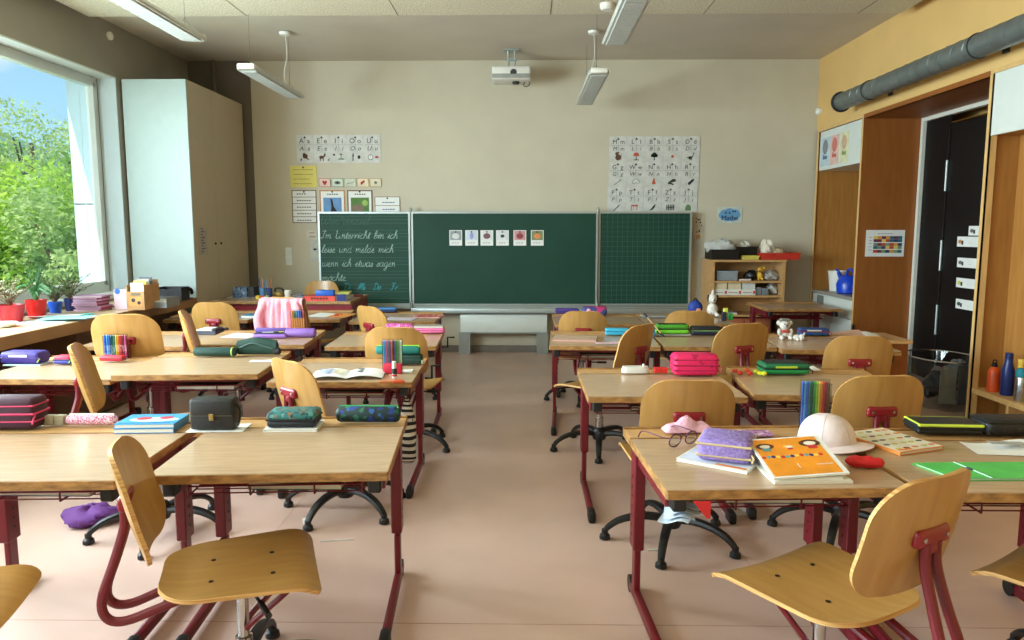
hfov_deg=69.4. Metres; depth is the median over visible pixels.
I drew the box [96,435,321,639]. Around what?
chair
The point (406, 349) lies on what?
pencil case
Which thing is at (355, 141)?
print
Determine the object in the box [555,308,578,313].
pencil case
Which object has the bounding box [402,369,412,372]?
paper sheet
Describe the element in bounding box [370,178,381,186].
picture card
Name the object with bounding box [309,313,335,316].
paper sheet
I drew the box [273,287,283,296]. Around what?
brass bell
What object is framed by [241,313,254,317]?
book
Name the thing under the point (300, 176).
print
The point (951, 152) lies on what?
door
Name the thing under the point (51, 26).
wall
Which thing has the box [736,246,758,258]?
basket
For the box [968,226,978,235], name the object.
strip
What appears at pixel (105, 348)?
pen
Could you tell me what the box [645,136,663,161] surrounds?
card
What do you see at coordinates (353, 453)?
school desk
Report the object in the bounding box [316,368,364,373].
print
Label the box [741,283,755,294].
box
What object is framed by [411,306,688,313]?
chalk tray
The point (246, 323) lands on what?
school desk
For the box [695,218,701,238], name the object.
print
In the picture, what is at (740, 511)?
paper sheet
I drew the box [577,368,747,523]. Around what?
school desk
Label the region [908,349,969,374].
waste container
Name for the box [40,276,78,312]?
potted plant
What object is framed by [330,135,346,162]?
card
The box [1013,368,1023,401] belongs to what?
bottle
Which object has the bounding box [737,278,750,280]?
book
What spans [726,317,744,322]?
drawer box
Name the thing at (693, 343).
school desk
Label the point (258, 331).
pencil case
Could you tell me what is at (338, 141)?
print
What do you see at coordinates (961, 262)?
label
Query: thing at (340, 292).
book
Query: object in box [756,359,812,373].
pencil case
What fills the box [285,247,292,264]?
light switch
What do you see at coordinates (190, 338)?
chair
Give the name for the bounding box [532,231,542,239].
print
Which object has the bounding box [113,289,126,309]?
card
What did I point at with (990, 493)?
school desk
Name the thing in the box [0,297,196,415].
window bench
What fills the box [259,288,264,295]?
pen cup
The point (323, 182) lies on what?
picture card
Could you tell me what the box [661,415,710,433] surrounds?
scarf
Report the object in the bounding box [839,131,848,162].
chart
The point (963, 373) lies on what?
cardboard
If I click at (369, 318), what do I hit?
chair
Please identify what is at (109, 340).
pen
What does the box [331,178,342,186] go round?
picture card
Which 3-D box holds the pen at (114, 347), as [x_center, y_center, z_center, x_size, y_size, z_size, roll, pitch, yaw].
[-2.237,0.150,4.164,0.012,0.130,0.012,0,7,1]
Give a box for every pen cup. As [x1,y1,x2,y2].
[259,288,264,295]
[266,288,271,296]
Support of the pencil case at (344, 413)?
on the school desk at (353, 453)
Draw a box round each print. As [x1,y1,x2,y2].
[118,416,178,423]
[293,169,312,183]
[299,136,309,160]
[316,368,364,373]
[317,136,329,160]
[333,136,344,159]
[350,136,360,160]
[367,137,377,159]
[450,231,460,239]
[466,231,476,239]
[481,231,491,239]
[497,231,507,239]
[514,231,524,239]
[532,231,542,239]
[612,188,621,210]
[613,138,623,159]
[613,164,622,184]
[629,163,641,183]
[629,188,638,210]
[632,138,640,159]
[648,188,657,209]
[649,163,658,183]
[650,138,659,159]
[665,188,675,209]
[667,163,676,184]
[684,188,692,210]
[685,163,695,184]
[686,138,696,159]
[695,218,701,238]
[719,208,739,220]
[823,139,827,159]
[832,137,836,156]
[841,135,846,154]
[869,233,901,252]
[987,441,1023,444]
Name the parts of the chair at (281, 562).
backrest, seat, height lever, leg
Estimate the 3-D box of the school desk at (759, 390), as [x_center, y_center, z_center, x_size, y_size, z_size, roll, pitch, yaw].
[1.454,0.590,3.612,0.700,0.606,0.660,1,7,6]
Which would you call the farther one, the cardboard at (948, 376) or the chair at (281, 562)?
the cardboard at (948, 376)
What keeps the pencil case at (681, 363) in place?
on the school desk at (599, 386)
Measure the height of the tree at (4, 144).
10.905 m
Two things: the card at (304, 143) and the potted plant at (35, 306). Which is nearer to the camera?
the potted plant at (35, 306)
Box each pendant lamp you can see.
[109,0,205,41]
[237,16,303,98]
[576,30,608,104]
[602,0,649,44]
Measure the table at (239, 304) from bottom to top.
0.666 m
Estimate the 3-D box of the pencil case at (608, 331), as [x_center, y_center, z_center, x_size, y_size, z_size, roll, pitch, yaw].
[0.732,0.079,5.124,0.173,0.044,0.082,0,7,1]
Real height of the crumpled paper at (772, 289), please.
0.125 m
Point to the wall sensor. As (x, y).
(818, 111)
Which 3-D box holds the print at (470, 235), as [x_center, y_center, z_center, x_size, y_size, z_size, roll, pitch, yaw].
[-0.429,-0.880,7.856,0.119,0.128,0.001,0,7,1]
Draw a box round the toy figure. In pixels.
[644,313,664,336]
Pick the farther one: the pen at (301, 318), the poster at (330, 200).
the poster at (330, 200)
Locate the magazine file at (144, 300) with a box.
[126,279,159,309]
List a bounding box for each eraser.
[44,414,56,424]
[54,414,66,424]
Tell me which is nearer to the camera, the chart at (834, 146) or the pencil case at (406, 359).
the pencil case at (406, 359)
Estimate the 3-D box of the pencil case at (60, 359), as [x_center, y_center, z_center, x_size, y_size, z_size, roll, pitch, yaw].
[-2.422,0.214,4.009,0.103,0.044,0.092,0,7,1]
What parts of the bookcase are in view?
panel, panel, panel, shelf, shelf, shelf, panel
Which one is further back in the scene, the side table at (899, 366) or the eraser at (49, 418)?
the side table at (899, 366)
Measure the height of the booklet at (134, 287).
0.200 m
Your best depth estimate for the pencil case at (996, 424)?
2.58 m
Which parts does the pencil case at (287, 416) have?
lid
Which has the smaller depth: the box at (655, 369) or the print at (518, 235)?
the box at (655, 369)
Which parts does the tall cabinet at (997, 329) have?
shelf, panel, panel, shelf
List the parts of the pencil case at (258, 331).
lid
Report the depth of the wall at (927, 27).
5.93 m
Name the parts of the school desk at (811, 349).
arm, rail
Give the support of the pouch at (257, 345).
on the school desk at (166, 368)
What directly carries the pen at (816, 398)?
in the box
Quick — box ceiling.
[100,13,898,60]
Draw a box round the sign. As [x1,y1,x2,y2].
[717,207,741,222]
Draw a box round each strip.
[375,197,399,211]
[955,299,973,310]
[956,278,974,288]
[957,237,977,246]
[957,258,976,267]
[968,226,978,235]
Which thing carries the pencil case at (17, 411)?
on the school desk at (43, 458)
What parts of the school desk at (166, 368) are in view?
leg, rail, arm, leg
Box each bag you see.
[60,502,118,528]
[401,395,415,462]
[759,239,774,252]
[922,370,957,395]
[924,387,935,397]
[925,366,958,388]
[946,359,968,375]
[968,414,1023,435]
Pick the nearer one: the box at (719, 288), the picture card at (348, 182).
the box at (719, 288)
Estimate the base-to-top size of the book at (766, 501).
0.022 m
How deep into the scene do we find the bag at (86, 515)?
3.32 m
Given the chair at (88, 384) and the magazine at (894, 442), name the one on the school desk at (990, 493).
the magazine at (894, 442)
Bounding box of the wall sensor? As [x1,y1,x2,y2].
[815,107,821,114]
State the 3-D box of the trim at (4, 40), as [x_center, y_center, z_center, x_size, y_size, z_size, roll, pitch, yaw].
[-3.598,-1.634,2.500,0.159,0.012,7.938,0,7,1]
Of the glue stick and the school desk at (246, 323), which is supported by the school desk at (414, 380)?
the glue stick
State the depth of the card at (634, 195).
7.92 m
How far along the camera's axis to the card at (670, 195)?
7.91 m
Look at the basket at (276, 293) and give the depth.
7.25 m
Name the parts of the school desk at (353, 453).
leg, leg, leg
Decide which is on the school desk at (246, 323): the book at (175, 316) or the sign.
the book at (175, 316)
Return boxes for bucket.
[828,270,845,290]
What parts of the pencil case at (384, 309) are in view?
lid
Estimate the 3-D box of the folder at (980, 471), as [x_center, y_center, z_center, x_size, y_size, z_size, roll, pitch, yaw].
[1.426,0.451,2.223,0.370,0.012,0.156,0,7,-1]
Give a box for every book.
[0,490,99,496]
[3,361,52,365]
[71,301,108,304]
[72,303,108,305]
[73,294,110,297]
[73,296,109,299]
[73,298,110,300]
[73,299,109,302]
[73,308,111,310]
[74,304,112,307]
[76,306,113,308]
[113,414,189,428]
[113,418,188,433]
[170,314,191,317]
[177,382,245,389]
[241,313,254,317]
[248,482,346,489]
[263,420,324,431]
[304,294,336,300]
[313,368,384,378]
[324,389,387,395]
[337,291,351,293]
[337,294,350,300]
[413,314,444,317]
[413,324,444,327]
[552,335,596,341]
[579,352,615,357]
[627,404,640,410]
[655,332,690,335]
[676,446,757,474]
[724,500,823,503]
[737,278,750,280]
[752,435,852,483]
[779,403,831,407]
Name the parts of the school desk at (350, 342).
leg, rail, leg, leg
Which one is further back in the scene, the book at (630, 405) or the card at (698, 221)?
the card at (698, 221)
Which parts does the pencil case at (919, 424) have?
lid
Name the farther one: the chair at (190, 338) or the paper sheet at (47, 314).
the paper sheet at (47, 314)
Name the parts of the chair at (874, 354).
backrest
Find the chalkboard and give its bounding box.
[317,207,691,354]
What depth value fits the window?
6.42 m
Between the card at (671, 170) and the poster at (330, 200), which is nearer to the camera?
the card at (671, 170)
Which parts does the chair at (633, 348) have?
seat, leg, leg, leg, leg, leg, backrest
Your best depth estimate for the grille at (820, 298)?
7.70 m
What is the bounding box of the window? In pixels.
[0,44,109,303]
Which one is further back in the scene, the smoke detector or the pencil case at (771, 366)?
the smoke detector
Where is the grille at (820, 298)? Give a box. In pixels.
[817,295,823,303]
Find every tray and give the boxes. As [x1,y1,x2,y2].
[154,296,179,307]
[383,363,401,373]
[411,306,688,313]
[640,314,666,317]
[757,252,800,259]
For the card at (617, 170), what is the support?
attached to the wall at (453, 139)
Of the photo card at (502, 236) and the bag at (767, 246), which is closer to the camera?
the bag at (767, 246)
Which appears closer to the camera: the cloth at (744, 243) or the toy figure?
the toy figure
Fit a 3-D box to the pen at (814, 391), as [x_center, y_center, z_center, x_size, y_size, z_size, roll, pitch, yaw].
[1.058,0.308,2.594,0.008,0.190,0.007,1,7,4]
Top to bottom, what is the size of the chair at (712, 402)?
0.763 m
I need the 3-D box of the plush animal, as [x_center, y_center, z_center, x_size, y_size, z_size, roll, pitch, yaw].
[1.899,0.109,4.894,0.074,0.056,0.052,0,7,1]
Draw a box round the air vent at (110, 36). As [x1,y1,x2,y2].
[107,32,113,39]
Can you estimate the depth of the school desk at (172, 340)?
5.04 m
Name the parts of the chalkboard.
frame, writing panel, rail, rail, writing panel, frame, writing panel, frame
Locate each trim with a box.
[0,34,114,78]
[24,291,113,312]
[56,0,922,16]
[66,80,97,282]
[97,77,128,290]
[187,61,258,329]
[864,71,990,117]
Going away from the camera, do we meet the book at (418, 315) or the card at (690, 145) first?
the book at (418, 315)
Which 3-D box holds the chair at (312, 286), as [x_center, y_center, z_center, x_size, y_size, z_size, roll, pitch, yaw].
[-1.998,0.020,7.528,0.584,0.803,0.591,7,10,44]
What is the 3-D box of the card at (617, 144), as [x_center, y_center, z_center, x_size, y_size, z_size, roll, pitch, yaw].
[1.127,-1.816,7.856,0.190,0.262,0.004,0,7,1]
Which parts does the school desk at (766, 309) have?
leg, arm, rail, leg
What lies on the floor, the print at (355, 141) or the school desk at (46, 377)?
the school desk at (46, 377)
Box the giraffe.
[757,267,765,279]
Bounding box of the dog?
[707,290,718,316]
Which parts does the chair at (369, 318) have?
backrest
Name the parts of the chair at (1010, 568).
seat, leg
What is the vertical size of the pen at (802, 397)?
0.190 m
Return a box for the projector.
[492,49,530,86]
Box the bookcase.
[701,258,786,357]
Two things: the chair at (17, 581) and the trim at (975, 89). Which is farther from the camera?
the trim at (975, 89)
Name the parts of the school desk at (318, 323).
rail, arm, leg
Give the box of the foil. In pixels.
[763,270,778,279]
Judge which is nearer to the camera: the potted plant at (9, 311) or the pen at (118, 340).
the pen at (118, 340)
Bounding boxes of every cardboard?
[938,368,956,403]
[957,369,967,404]
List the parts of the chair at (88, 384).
backrest, leg, seat, leg, leg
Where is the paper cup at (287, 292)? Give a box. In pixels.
[284,290,290,296]
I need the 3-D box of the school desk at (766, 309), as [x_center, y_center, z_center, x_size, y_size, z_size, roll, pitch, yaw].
[2.736,0.151,7.257,0.700,0.606,0.660,0,7,1]
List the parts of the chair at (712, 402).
seat, leg, leg, leg, backrest, leg, leg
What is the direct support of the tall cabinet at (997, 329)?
on the floor
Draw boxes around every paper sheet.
[17,319,72,323]
[27,313,83,316]
[37,315,95,319]
[185,423,251,432]
[221,333,252,337]
[249,360,270,361]
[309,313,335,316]
[327,313,356,317]
[387,317,417,320]
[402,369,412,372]
[595,341,618,343]
[722,508,746,515]
[829,330,864,337]
[861,331,878,335]
[960,439,1023,455]
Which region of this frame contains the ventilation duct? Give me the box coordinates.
[831,13,1023,111]
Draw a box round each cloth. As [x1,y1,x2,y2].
[704,238,736,252]
[738,241,750,246]
[743,270,756,279]
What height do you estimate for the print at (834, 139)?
0.198 m
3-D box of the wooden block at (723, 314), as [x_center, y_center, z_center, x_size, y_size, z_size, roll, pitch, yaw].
[1.710,-0.030,5.977,0.034,0.070,0.030,0,7,1]
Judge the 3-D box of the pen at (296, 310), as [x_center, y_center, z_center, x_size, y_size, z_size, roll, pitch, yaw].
[-1.462,0.002,5.033,0.015,0.135,0.014,0,7,1]
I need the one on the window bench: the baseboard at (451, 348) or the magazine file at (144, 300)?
the magazine file at (144, 300)
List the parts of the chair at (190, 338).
backrest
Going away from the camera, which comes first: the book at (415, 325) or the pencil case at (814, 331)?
the pencil case at (814, 331)
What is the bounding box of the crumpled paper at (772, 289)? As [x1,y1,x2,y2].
[766,283,777,293]
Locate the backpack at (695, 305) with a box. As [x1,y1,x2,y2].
[688,298,702,310]
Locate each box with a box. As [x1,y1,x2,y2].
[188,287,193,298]
[233,286,248,297]
[248,286,258,297]
[315,290,334,295]
[653,367,666,372]
[714,283,726,294]
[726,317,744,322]
[727,283,741,294]
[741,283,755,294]
[742,317,770,332]
[755,286,761,294]
[761,287,767,294]
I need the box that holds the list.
[292,190,316,222]
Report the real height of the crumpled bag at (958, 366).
0.133 m
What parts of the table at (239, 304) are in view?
frame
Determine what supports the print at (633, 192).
attached to the card at (634, 195)
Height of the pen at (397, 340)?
0.158 m
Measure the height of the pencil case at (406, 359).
0.050 m
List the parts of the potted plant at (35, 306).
pot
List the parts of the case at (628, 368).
lid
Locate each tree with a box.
[0,97,71,262]
[0,129,51,284]
[0,138,76,290]
[0,156,76,286]
[0,173,79,290]
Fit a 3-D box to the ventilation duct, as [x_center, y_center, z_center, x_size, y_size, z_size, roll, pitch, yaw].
[2.998,-1.485,2.507,0.287,0.187,8.634,0,7,1]
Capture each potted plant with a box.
[0,276,34,321]
[14,264,59,317]
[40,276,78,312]
[51,273,93,310]
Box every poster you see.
[319,190,344,211]
[347,190,372,211]
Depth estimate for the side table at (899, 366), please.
5.00 m
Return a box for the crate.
[715,270,738,280]
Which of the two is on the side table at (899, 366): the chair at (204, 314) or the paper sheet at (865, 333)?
the paper sheet at (865, 333)
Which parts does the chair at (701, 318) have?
backrest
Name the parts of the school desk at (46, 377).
rail, leg, arm, leg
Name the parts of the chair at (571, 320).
leg, backrest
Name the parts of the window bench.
panel, panel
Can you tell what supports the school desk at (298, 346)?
on the floor
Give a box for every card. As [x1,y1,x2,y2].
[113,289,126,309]
[296,135,313,162]
[313,135,330,162]
[319,178,330,186]
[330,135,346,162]
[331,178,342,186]
[344,178,355,186]
[347,135,363,162]
[357,178,368,186]
[364,135,380,162]
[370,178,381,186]
[449,230,461,245]
[465,230,477,245]
[480,230,492,245]
[496,230,508,245]
[513,230,525,245]
[531,230,543,245]
[607,187,624,211]
[609,136,626,161]
[609,162,626,186]
[625,187,643,211]
[627,136,645,161]
[627,162,644,186]
[643,187,661,211]
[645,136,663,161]
[645,162,662,186]
[661,187,679,211]
[663,136,681,160]
[663,162,680,186]
[679,187,697,211]
[681,136,699,160]
[681,162,698,186]
[693,216,703,240]
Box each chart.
[820,137,829,166]
[829,134,839,164]
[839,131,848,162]
[865,230,904,256]
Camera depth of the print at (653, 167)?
7.88 m
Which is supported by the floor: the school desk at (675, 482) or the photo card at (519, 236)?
the school desk at (675, 482)
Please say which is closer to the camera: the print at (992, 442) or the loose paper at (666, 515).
the loose paper at (666, 515)
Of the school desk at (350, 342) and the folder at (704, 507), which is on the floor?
the school desk at (350, 342)
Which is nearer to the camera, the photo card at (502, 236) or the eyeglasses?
the eyeglasses
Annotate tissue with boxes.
[809,366,819,370]
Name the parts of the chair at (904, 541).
seat, backrest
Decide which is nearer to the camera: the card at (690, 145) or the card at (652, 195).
the card at (690, 145)
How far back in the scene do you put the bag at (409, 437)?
3.68 m
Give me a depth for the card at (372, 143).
7.90 m
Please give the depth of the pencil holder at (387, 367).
3.75 m
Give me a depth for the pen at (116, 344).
4.16 m
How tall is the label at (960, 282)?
0.079 m
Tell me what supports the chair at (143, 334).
on the floor
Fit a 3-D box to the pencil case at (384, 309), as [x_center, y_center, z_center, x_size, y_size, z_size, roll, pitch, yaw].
[-1.104,-0.091,6.566,0.183,0.040,0.102,0,7,1]
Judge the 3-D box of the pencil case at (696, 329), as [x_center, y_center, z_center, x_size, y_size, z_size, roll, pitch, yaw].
[1.341,0.073,5.108,0.219,0.062,0.103,0,7,1]
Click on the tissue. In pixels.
(813, 368)
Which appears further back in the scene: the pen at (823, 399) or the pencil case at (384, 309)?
the pencil case at (384, 309)
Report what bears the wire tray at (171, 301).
on the window bench
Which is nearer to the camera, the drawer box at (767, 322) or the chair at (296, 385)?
the chair at (296, 385)
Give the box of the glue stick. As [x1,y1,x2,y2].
[392,361,396,377]
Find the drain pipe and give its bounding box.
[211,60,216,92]
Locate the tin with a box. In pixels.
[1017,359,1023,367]
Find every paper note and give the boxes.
[306,231,317,239]
[310,241,318,261]
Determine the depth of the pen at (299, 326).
5.03 m
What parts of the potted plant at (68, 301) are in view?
pot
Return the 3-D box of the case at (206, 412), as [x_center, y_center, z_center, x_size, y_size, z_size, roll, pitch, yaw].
[-1.060,0.333,2.654,0.174,0.112,0.077,0,7,-1]
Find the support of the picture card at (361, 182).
attached to the wall at (453, 139)
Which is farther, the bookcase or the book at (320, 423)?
the bookcase
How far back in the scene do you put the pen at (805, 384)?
2.59 m
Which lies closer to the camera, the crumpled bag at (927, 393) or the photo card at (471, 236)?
the crumpled bag at (927, 393)
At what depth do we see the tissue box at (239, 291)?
7.26 m
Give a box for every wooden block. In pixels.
[721,312,725,320]
[728,313,732,319]
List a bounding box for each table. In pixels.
[207,294,367,357]
[876,333,912,374]
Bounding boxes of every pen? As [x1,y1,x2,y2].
[104,335,106,354]
[106,335,108,354]
[108,335,111,354]
[110,335,113,354]
[113,335,115,354]
[115,335,117,354]
[117,335,120,354]
[119,335,122,354]
[122,335,124,354]
[124,335,127,357]
[291,310,293,327]
[293,310,295,327]
[296,310,297,327]
[298,310,300,327]
[300,310,302,327]
[302,310,304,327]
[379,380,404,383]
[383,340,384,363]
[386,340,387,362]
[389,340,390,362]
[392,340,393,360]
[394,340,395,360]
[397,340,398,362]
[400,340,401,362]
[800,381,803,424]
[803,381,806,420]
[805,381,808,418]
[808,381,810,415]
[810,381,813,414]
[812,381,815,414]
[815,381,817,413]
[817,381,820,412]
[819,381,822,412]
[822,381,825,412]
[824,381,827,412]
[826,381,829,412]
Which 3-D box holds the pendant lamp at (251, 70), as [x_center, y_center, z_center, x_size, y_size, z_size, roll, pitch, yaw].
[-2.064,-2.286,6.382,0.170,0.534,1.322,0,7,1]
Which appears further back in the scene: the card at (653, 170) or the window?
the card at (653, 170)
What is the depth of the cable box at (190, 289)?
6.54 m
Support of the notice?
attached to the wall at (453, 139)
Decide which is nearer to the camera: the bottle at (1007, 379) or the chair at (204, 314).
the bottle at (1007, 379)
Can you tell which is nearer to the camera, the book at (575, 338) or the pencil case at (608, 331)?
the book at (575, 338)
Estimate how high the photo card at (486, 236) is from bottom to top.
0.162 m
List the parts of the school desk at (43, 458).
leg, leg, arm, leg, leg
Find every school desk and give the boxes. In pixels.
[0,355,159,413]
[0,421,198,639]
[84,331,222,420]
[110,351,290,494]
[154,415,406,639]
[163,311,255,388]
[198,330,324,395]
[261,310,353,389]
[267,358,440,498]
[325,331,454,432]
[348,312,443,389]
[549,331,660,435]
[552,314,643,397]
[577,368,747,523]
[623,413,904,639]
[634,314,734,328]
[653,332,776,424]
[726,366,871,519]
[746,301,842,364]
[758,334,901,424]
[838,428,1023,639]
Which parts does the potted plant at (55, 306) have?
pot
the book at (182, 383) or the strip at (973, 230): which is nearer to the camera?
the book at (182, 383)
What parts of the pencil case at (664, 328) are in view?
lid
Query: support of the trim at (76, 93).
attached to the wall at (51, 26)
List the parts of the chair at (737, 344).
seat, backrest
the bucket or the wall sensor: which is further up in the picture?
the wall sensor
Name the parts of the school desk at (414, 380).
rail, arm, leg, leg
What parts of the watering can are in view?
spout, handle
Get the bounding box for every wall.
[0,0,187,315]
[250,59,819,344]
[817,0,1023,130]
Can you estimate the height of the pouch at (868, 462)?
0.038 m
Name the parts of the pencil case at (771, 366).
lid, lid panel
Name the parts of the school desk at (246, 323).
arm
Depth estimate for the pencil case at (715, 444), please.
2.28 m
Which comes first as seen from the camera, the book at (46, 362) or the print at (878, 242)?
the book at (46, 362)
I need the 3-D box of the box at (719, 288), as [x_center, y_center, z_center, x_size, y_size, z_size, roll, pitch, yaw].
[2.154,-0.334,7.761,0.144,0.125,0.261,0,7,1]
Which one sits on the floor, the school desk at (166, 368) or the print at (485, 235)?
the school desk at (166, 368)
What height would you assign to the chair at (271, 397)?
0.823 m
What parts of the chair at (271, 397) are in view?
backrest, seat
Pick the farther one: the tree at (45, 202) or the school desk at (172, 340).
the tree at (45, 202)
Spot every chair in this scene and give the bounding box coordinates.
[0,564,41,628]
[67,342,214,559]
[91,314,164,413]
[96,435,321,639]
[172,309,273,442]
[192,302,271,400]
[269,297,335,399]
[271,357,405,531]
[288,281,340,360]
[357,305,436,403]
[365,327,450,452]
[544,311,606,407]
[550,323,653,463]
[599,379,740,569]
[660,310,713,358]
[711,322,768,408]
[711,467,970,639]
[767,375,923,545]
[821,335,892,411]
[970,544,1023,639]
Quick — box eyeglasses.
[638,425,697,446]
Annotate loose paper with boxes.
[657,512,690,523]
[663,506,694,519]
[666,507,700,515]
[686,500,709,503]
[686,503,698,509]
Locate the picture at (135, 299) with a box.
[129,293,141,305]
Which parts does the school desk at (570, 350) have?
leg, leg, rail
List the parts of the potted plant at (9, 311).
pot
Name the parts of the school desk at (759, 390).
leg, arm, rail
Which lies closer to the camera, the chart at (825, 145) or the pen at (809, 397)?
the pen at (809, 397)
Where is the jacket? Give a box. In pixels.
[253,297,306,327]
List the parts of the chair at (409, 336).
backrest, seat, height lever, leg, leg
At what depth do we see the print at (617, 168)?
7.89 m
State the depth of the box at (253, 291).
7.26 m
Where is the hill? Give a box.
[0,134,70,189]
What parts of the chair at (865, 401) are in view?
leg, leg, leg, leg, backrest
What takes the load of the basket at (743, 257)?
on the bookcase
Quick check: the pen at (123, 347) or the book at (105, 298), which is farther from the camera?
the book at (105, 298)
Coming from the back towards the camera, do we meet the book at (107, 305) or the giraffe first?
the giraffe
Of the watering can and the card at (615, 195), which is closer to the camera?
the watering can
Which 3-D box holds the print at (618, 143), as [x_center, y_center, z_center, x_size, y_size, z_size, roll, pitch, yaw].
[1.127,-1.815,7.855,0.160,0.239,0.001,0,7,1]
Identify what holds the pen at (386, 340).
in the box
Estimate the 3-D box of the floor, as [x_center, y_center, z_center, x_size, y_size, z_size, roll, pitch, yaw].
[0.251,0.992,3.308,8.400,0.120,10.140,0,7,1]
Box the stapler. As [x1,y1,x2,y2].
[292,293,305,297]
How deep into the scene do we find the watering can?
7.31 m
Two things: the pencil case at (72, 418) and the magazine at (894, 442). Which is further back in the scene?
the pencil case at (72, 418)
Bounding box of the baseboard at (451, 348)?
[321,345,551,351]
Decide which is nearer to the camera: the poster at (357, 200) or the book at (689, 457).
the book at (689, 457)
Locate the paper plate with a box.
[0,321,17,327]
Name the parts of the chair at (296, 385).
leg, backrest, leg, leg, leg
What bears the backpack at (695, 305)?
on the school desk at (717, 320)
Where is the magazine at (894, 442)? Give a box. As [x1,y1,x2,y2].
[854,427,943,455]
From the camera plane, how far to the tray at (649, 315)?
6.17 m
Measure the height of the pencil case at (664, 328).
0.070 m
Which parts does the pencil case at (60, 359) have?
lid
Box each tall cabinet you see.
[121,79,251,329]
[965,60,1023,418]
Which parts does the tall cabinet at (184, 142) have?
panel, word strip, door, door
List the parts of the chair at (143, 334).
backrest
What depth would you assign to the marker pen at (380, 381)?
3.51 m
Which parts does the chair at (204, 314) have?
backrest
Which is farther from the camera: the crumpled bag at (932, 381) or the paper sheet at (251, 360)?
the crumpled bag at (932, 381)
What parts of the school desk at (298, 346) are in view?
arm, leg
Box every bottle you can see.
[986,359,1000,391]
[999,352,1014,395]
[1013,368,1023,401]
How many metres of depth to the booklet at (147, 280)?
5.75 m
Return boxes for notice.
[290,166,316,186]
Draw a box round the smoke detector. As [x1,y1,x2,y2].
[600,2,614,11]
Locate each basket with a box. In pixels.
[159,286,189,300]
[273,291,283,296]
[705,249,739,259]
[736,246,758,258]
[740,255,759,259]
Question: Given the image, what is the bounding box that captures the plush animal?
[793,332,804,340]
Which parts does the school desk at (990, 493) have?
leg, leg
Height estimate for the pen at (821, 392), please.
0.190 m
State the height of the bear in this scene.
0.139 m
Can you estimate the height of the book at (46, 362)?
0.006 m
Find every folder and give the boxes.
[196,327,228,334]
[693,501,710,518]
[912,462,1023,480]
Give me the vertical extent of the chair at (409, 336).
0.783 m
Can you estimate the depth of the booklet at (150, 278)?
5.79 m
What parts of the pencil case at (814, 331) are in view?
lid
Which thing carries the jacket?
hanging from the chair at (271, 397)
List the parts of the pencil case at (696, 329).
lid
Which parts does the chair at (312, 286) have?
backrest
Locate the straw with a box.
[320,538,353,541]
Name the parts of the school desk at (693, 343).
leg, arm, rail, leg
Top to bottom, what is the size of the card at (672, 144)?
0.262 m
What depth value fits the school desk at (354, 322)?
6.13 m
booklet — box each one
[130,283,143,291]
[133,281,146,284]
[136,279,148,283]
[139,277,151,283]
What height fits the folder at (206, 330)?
0.045 m
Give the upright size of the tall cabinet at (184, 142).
2.645 m
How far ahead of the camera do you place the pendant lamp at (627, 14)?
4.42 m
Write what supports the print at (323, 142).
attached to the card at (321, 143)
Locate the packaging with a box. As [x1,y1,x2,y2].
[773,247,785,252]
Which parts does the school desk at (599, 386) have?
leg, leg, rail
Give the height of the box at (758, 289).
0.080 m
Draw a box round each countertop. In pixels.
[0,301,129,336]
[812,289,852,300]
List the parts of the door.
rail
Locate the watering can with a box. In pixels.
[835,268,853,293]
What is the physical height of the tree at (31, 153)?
11.718 m
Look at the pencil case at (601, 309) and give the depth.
6.22 m
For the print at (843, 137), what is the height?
0.193 m
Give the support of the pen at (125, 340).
in the box
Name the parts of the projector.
panel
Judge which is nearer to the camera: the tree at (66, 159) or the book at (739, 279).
the book at (739, 279)
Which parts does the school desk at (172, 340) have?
leg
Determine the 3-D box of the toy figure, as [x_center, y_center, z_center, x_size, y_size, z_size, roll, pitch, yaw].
[0.968,0.036,5.059,0.164,0.159,0.042,5,8,34]
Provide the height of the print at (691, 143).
0.237 m
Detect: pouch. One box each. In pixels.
[236,337,280,354]
[845,455,884,468]
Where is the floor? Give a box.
[0,352,1023,639]
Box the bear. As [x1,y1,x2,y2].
[776,318,792,339]
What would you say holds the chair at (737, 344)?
on the floor
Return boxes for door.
[907,99,988,389]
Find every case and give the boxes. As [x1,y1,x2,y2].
[0,350,50,363]
[0,394,49,428]
[53,355,70,363]
[65,413,117,424]
[98,355,126,360]
[189,396,241,429]
[193,347,237,356]
[253,328,286,337]
[265,406,322,426]
[285,328,316,336]
[336,405,400,421]
[375,345,420,354]
[378,307,396,311]
[385,323,413,327]
[400,354,422,363]
[415,327,444,332]
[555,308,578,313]
[582,306,606,315]
[605,328,627,334]
[621,364,648,372]
[655,323,691,333]
[669,352,721,374]
[690,325,720,334]
[695,428,756,463]
[739,430,773,436]
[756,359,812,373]
[797,327,831,335]
[903,416,989,434]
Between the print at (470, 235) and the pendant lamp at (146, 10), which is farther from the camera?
the print at (470, 235)

